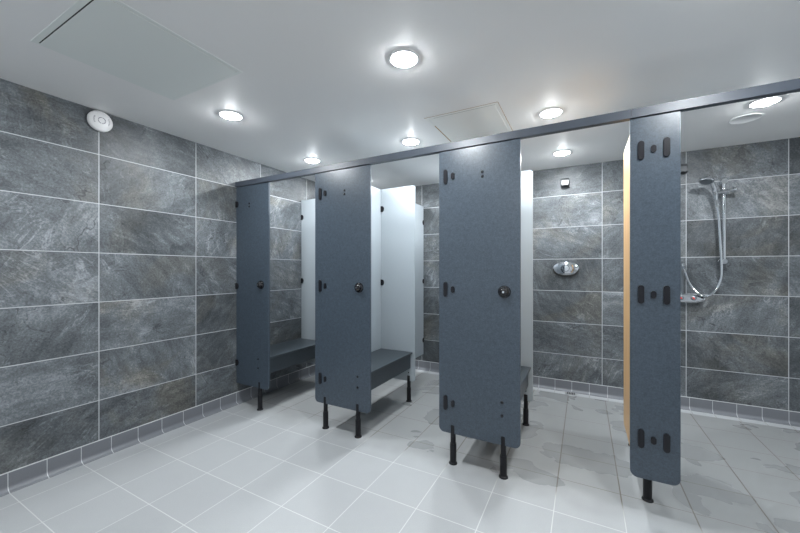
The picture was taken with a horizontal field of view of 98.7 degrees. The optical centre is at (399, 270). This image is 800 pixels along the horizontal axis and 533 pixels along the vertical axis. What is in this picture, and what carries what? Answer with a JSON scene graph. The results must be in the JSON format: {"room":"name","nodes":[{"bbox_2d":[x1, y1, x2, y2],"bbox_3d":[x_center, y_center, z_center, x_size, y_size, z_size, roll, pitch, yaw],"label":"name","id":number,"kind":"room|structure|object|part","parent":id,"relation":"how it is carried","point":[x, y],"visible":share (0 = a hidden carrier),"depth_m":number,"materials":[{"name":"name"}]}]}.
{"room":"shower room","nodes":[
{"label":"shower room","id":0,"kind":"room"},
{"bbox_2d":[0,78,314,474],"bbox_3d":[-1.864,0.085,2.428,0.100,2.213,5.221,0,0,28],"label":"wall","id":1,"kind":"structure","parent":0,"point":[118,245],"depth_m":2.28,"materials":[{"name":"tile"}]},
{"bbox_2d":[87,110,112,131],"bbox_3d":[-1.911,-0.951,2.194,0.038,0.130,0.130,0,0,28],"label":"smoke detector","id":2,"kind":"object","parent":1,"relation":"attached to","point":[100,121],"visible":1,"depth_m":2.18,"materials":[{"name":"white plastic"}]},
{"bbox_2d":[0,365,314,496],"bbox_3d":[-1.803,1.140,2.395,0.038,0.104,5.021,0,0,28],"label":"baseboard","id":3,"kind":"structure","parent":1,"relation":"attached to","point":[25,476],"depth_m":2.32,"materials":[{"name":"tile"}]},
{"bbox_2d":[270,338,314,372],"bbox_3d":[-1.107,0.813,3.325,0.381,0.146,0.750,0,0,28],"label":"bench","id":4,"kind":"object","parent":1,"relation":"attached to","point":[286,354],"visible":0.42,"depth_m":3.24,"materials":[{"name":"grey laminate"}]},
{"bbox_3d":[-1.107,0.747,3.325,0.381,0.015,0.750,0,0,28],"label":"seat","id":5,"kind":"part","parent":4,"relation":"part of","materials":[{"name":"grey laminate"}]},
{"bbox_2d":[0,0,799,189],"bbox_3d":[0.468,-1.071,1.179,5.389,0.100,5.221,0,0,28],"label":"ceiling","id":6,"kind":"structure","parent":0,"point":[317,79],"depth_m":1.76,"materials":[{"name":"paint"}]},
{"bbox_2d":[31,0,241,99],"bbox_3d":[-1.229,-1.020,1.650,0.620,0.002,0.606,0,0,28],"label":"access hatch","id":7,"kind":"object","parent":6,"relation":"attached to","point":[112,37],"visible":1,"depth_m":1.58,"materials":[{"name":"white paint"}]},
{"bbox_2d":[218,110,243,120],"bbox_3d":[-1.116,-1.013,2.268,0.156,0.017,0.156,0,0,28],"label":"recessed light","id":8,"kind":"object","parent":6,"relation":"in","point":[226,114],"visible":1,"depth_m":2.25,"materials":[{"name":"white"}]},
{"bbox_2d":[220,112,240,119],"bbox_3d":[-1.116,-1.015,2.268,0.126,0.010,0.126,0,0,28],"label":"diffuser","id":9,"kind":"object","parent":8,"relation":"attached to","point":[226,115],"depth_m":2.25,"materials":[{"name":"white plastic"}]},
{"bbox_2d":[304,158,320,162],"bbox_3d":[-0.817,-1.013,3.203,0.156,0.017,0.156,0,0,28],"label":"recessed light","id":10,"kind":"object","parent":6,"relation":"in","point":[308,160],"visible":1,"depth_m":3.18,"materials":[{"name":"white"}]},
{"bbox_2d":[305,159,318,162],"bbox_3d":[-0.817,-1.015,3.203,0.126,0.010,0.126,0,0,28],"label":"diffuser","id":11,"kind":"object","parent":10,"relation":"attached to","point":[306,160],"depth_m":3.18,"materials":[{"name":"white plastic"}]},
{"bbox_2d":[388,49,419,68],"bbox_3d":[0.019,-1.013,1.661,0.156,0.017,0.156,0,0,28],"label":"recessed light","id":12,"kind":"object","parent":6,"relation":"in","point":[400,58],"visible":1,"depth_m":1.64,"materials":[{"name":"white"}]},
{"bbox_2d":[391,51,416,66],"bbox_3d":[0.019,-1.015,1.661,0.126,0.010,0.126,0,0,28],"label":"diffuser","id":13,"kind":"object","parent":12,"relation":"attached to","point":[398,58],"depth_m":1.64,"materials":[{"name":"white plastic"}]},
{"bbox_2d":[401,138,420,145],"bbox_3d":[0.086,-1.013,2.733,0.156,0.017,0.156,0,0,28],"label":"recessed light","id":14,"kind":"object","parent":6,"relation":"in","point":[408,141],"visible":1,"depth_m":2.71,"materials":[{"name":"white"}]},
{"bbox_2d":[403,139,418,144],"bbox_3d":[0.086,-1.015,2.733,0.126,0.010,0.126,0,0,28],"label":"diffuser","id":15,"kind":"object","parent":14,"relation":"attached to","point":[405,141],"depth_m":2.71,"materials":[{"name":"white plastic"}]},
{"bbox_2d":[424,102,512,142],"bbox_3d":[0.495,-1.020,2.416,0.489,0.003,0.497,0,0,28],"label":"access hatch","id":16,"kind":"object","parent":6,"relation":"attached to","point":[483,120],"visible":0.97,"depth_m":2.37,"materials":[{"name":"white paint"}]},
{"bbox_2d":[538,107,563,118],"bbox_3d":[0.981,-1.013,2.232,0.156,0.017,0.156,0,0,28],"label":"recessed light","id":17,"kind":"object","parent":6,"relation":"in","point":[553,112],"visible":1,"depth_m":2.21,"materials":[{"name":"white"}]},
{"bbox_2d":[540,109,561,117],"bbox_3d":[0.981,-1.015,2.232,0.126,0.010,0.126,0,0,28],"label":"diffuser","id":18,"kind":"object","parent":17,"relation":"attached to","point":[547,113],"depth_m":2.22,"materials":[{"name":"white plastic"}]},
{"bbox_2d":[552,150,571,155],"bbox_3d":[1.412,-1.013,2.994,0.156,0.017,0.156,0,0,28],"label":"recessed light","id":19,"kind":"object","parent":6,"relation":"in","point":[561,152],"visible":1,"depth_m":2.97,"materials":[{"name":"white"}]},
{"bbox_2d":[554,151,569,155],"bbox_3d":[1.412,-1.015,2.994,0.126,0.010,0.126,0,0,28],"label":"diffuser","id":20,"kind":"object","parent":19,"relation":"attached to","point":[558,153],"depth_m":2.97,"materials":[{"name":"white plastic"}]},
{"bbox_2d":[728,113,764,123],"bbox_3d":[2.328,-1.019,2.315,0.176,0.005,0.176,0,0,28],"label":"ceiling vent","id":21,"kind":"object","parent":6,"relation":"attached to","point":[750,117],"visible":1,"depth_m":2.31,"materials":[{"name":"white"}]},
{"bbox_2d":[747,95,783,107],"bbox_3d":[2.216,-1.013,2.086,0.156,0.017,0.156,0,0,28],"label":"recessed light","id":22,"kind":"object","parent":6,"relation":"in","point":[767,101],"visible":0.98,"depth_m":2.07,"materials":[{"name":"white"}]},
{"bbox_2d":[750,97,779,106],"bbox_3d":[2.216,-1.015,2.086,0.126,0.010,0.126,0,0,28],"label":"diffuser","id":23,"kind":"object","parent":22,"relation":"attached to","point":[767,101],"depth_m":2.07,"materials":[{"name":"white plastic"}]},
{"bbox_2d":[0,369,799,532],"bbox_3d":[0.468,1.242,1.179,5.389,0.100,5.221,0,0,28],"label":"floor","id":24,"kind":"structure","parent":0,"point":[241,468],"depth_m":1.96,"materials":[{"name":"grey tile"}]},
{"bbox_2d":[235,182,269,410],"bbox_3d":[-1.282,0.226,2.971,0.414,1.931,0.075,0,0,28],"label":"panel","id":25,"kind":"object","parent":24,"relation":"on","point":[252,203],"visible":1,"depth_m":2.96,"materials":[{"name":"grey laminate"}]},
{"bbox_2d":[301,199,314,363],"bbox_3d":[-0.921,0.213,3.695,0.361,1.957,0.052,0,0,28],"label":"screen","id":26,"kind":"object","parent":24,"relation":"on","point":[307,206],"visible":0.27,"depth_m":3.72,"materials":[{"name":"white laminate"}]},
{"bbox_2d":[315,164,370,438],"bbox_3d":[-0.430,0.226,2.515,0.502,1.931,0.075,0,0,28],"label":"panel","id":27,"kind":"object","parent":24,"relation":"on","point":[342,196],"visible":1,"depth_m":2.51,"materials":[{"name":"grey laminate"}]},
{"bbox_3d":[-0.293,0.124,2.436,0.072,0.072,0.012,0,0,28],"label":"knob","id":28,"kind":"part","parent":27,"relation":"part of","materials":[{"name":"black"}]},
{"bbox_2d":[235,78,799,186],"bbox_3d":[0.827,-0.762,1.852,5.187,0.044,0.036,0,0,28],"label":"rail","id":29,"kind":"object","parent":27,"relation":"on","point":[788,86],"visible":0.8,"depth_m":1.79,"materials":[{"name":"grey metal"}]},
{"bbox_2d":[381,185,414,401],"bbox_3d":[-0.020,0.213,3.181,0.354,1.957,0.052,0,0,28],"label":"screen","id":30,"kind":"object","parent":24,"relation":"on","point":[398,203],"visible":0.84,"depth_m":3.16,"materials":[{"name":"white laminate"}]},
{"bbox_2d":[439,138,520,479],"bbox_3d":[0.459,0.226,2.039,0.487,1.931,0.075,0,0,28],"label":"panel","id":31,"kind":"object","parent":24,"relation":"on","point":[480,186],"visible":1,"depth_m":2.03,"materials":[{"name":"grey laminate"}]},
{"bbox_3d":[0.595,0.124,1.960,0.072,0.072,0.012,0,0,28],"label":"knob","id":32,"kind":"part","parent":31,"relation":"part of","materials":[{"name":"black"}]},
{"bbox_2d":[521,170,532,425],"bbox_3d":[0.860,0.213,2.710,0.353,1.957,0.052,0,0,28],"label":"screen","id":33,"kind":"object","parent":24,"relation":"on","point":[526,176],"visible":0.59,"depth_m":2.64,"materials":[{"name":"white laminate"}]},
{"bbox_2d":[565,392,576,395],"bbox_3d":[1.645,1.188,3.305,0.110,0.007,0.110,0,0,28],"label":"floor drain","id":34,"kind":"object","parent":24,"relation":"on","point":[566,393],"visible":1,"depth_m":3.30,"materials":[{"name":"silver metal"}]},
{"bbox_2d":[628,443,653,502],"bbox_3d":[1.411,0.214,2.019,0.052,1.955,0.828,0,0,28],"label":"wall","id":35,"kind":"structure","parent":24,"relation":"on","point":[647,484],"depth_m":1.77,"materials":[{"name":"black metal"}]},
{"bbox_2d":[630,111,680,485],"bbox_3d":[1.214,0.133,1.639,0.196,1.745,0.025,0,0,28],"label":"panel","id":36,"kind":"object","parent":35,"relation":"attached to","point":[655,140],"visible":1,"depth_m":1.64,"materials":[{"name":"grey laminate"}]},
{"bbox_2d":[624,136,629,444],"bbox_3d":[1.295,0.113,1.934,0.020,1.718,0.568,0,0,28],"label":"door","id":37,"kind":"structure","parent":36,"relation":"attached to","point":[627,149],"depth_m":1.99,"materials":[{"name":"brown wood"}]},
{"bbox_2d":[415,137,799,411],"bbox_3d":[1.676,0.085,3.437,5.189,2.213,0.100,0,0,28],"label":"wall","id":38,"kind":"structure","parent":0,"point":[740,344],"depth_m":2.92,"materials":[{"name":"tile"}]},
{"bbox_2d":[371,186,423,357],"bbox_3d":[-0.134,0.121,3.363,0.036,1.769,1.739,0,0,28],"label":"partition panel","id":39,"kind":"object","parent":38,"relation":"attached to","point":[375,192],"depth_m":3.25,"materials":[{"name":"white laminate"}]},
{"bbox_2d":[371,348,411,389],"bbox_3d":[-0.211,0.813,2.845,0.333,0.146,0.750,0,0,28],"label":"bench","id":40,"kind":"object","parent":39,"relation":"attached to","point":[386,364],"visible":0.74,"depth_m":2.84,"materials":[{"name":"grey laminate"}]},
{"bbox_3d":[-0.211,0.747,2.845,0.333,0.015,0.750,0,0,28],"label":"seat","id":41,"kind":"part","parent":40,"relation":"part of","materials":[{"name":"grey laminate"}]},
{"bbox_2d":[561,178,568,186],"bbox_3d":[1.621,-0.860,3.374,0.072,0.086,0.062,0,0,28],"label":"shower","id":42,"kind":"object","parent":38,"relation":"attached to","point":[565,181],"visible":1,"depth_m":3.35,"materials":[{"name":"grey metal"}]},
{"bbox_2d":[553,261,578,276],"bbox_3d":[1.627,-0.009,3.372,0.232,0.153,0.060,0,0,28],"label":"shower valve","id":43,"kind":"object","parent":38,"relation":"attached to","point":[563,269],"visible":1,"depth_m":3.37,"materials":[{"name":"silver metal"}]},
{"bbox_2d":[415,360,799,426],"bbox_3d":[1.643,1.140,3.376,5.189,0.104,0.038,0,0,28],"label":"baseboard","id":44,"kind":"structure","parent":38,"relation":"attached to","point":[771,415],"depth_m":2.92,"materials":[{"name":"tile"}]},
{"bbox_2d":[681,163,687,173],"bbox_3d":[2.419,-0.868,2.947,0.072,0.086,0.062,0,0,28],"label":"shower","id":45,"kind":"object","parent":38,"relation":"attached to","point":[684,167],"visible":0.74,"depth_m":2.92,"materials":[{"name":"grey metal"}]},
{"bbox_2d":[681,262,705,302],"bbox_3d":[2.378,0.105,2.960,0.390,0.345,0.074,0,0,28],"label":"valve","id":46,"kind":"object","parent":38,"relation":"attached to","point":[685,298],"visible":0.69,"depth_m":2.91,"materials":[{"name":"silver metal"}]},
{"bbox_2d":[712,179,736,263],"bbox_3d":[2.635,-0.397,2.803,0.159,0.701,0.112,0,0,28],"label":"shower rail","id":47,"kind":"object","parent":38,"relation":"attached to","point":[724,191],"visible":0.92,"depth_m":2.79,"materials":[{"name":"silver metal"}]},
{"bbox_2d":[682,176,722,296],"bbox_3d":[2.485,-0.265,2.806,0.258,0.981,0.159,0,0,28],"label":"shower","id":48,"kind":"object","parent":47,"relation":"attached to","point":[706,180],"visible":1,"depth_m":2.79,"materials":[{"name":"silver metal"}]},
{"bbox_3d":[2.538,-0.664,2.793,0.108,0.165,0.041,0,0,-23],"label":"handle","id":49,"kind":"part","parent":48,"relation":"part of","materials":[{"name":"silver metal"}]},
{"bbox_3d":[0.747,0.121,2.891,0.036,1.769,1.739,0,0,28],"label":"wall","id":50,"kind":"structure","parent":38,"relation":"attached to","visible":0},
{"bbox_2d":[521,366,530,399],"bbox_3d":[0.673,0.813,2.372,0.340,0.146,0.750,0,0,28],"label":"bench","id":51,"kind":"object","parent":50,"relation":"attached to","point":[525,370],"visible":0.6,"depth_m":2.47,"materials":[{"name":"grey laminate"}]},
{"bbox_3d":[0.673,0.747,2.372,0.340,0.015,0.750,0,0,28],"label":"seat","id":52,"kind":"part","parent":51,"relation":"part of","materials":[{"name":"grey laminate"}]}
]}

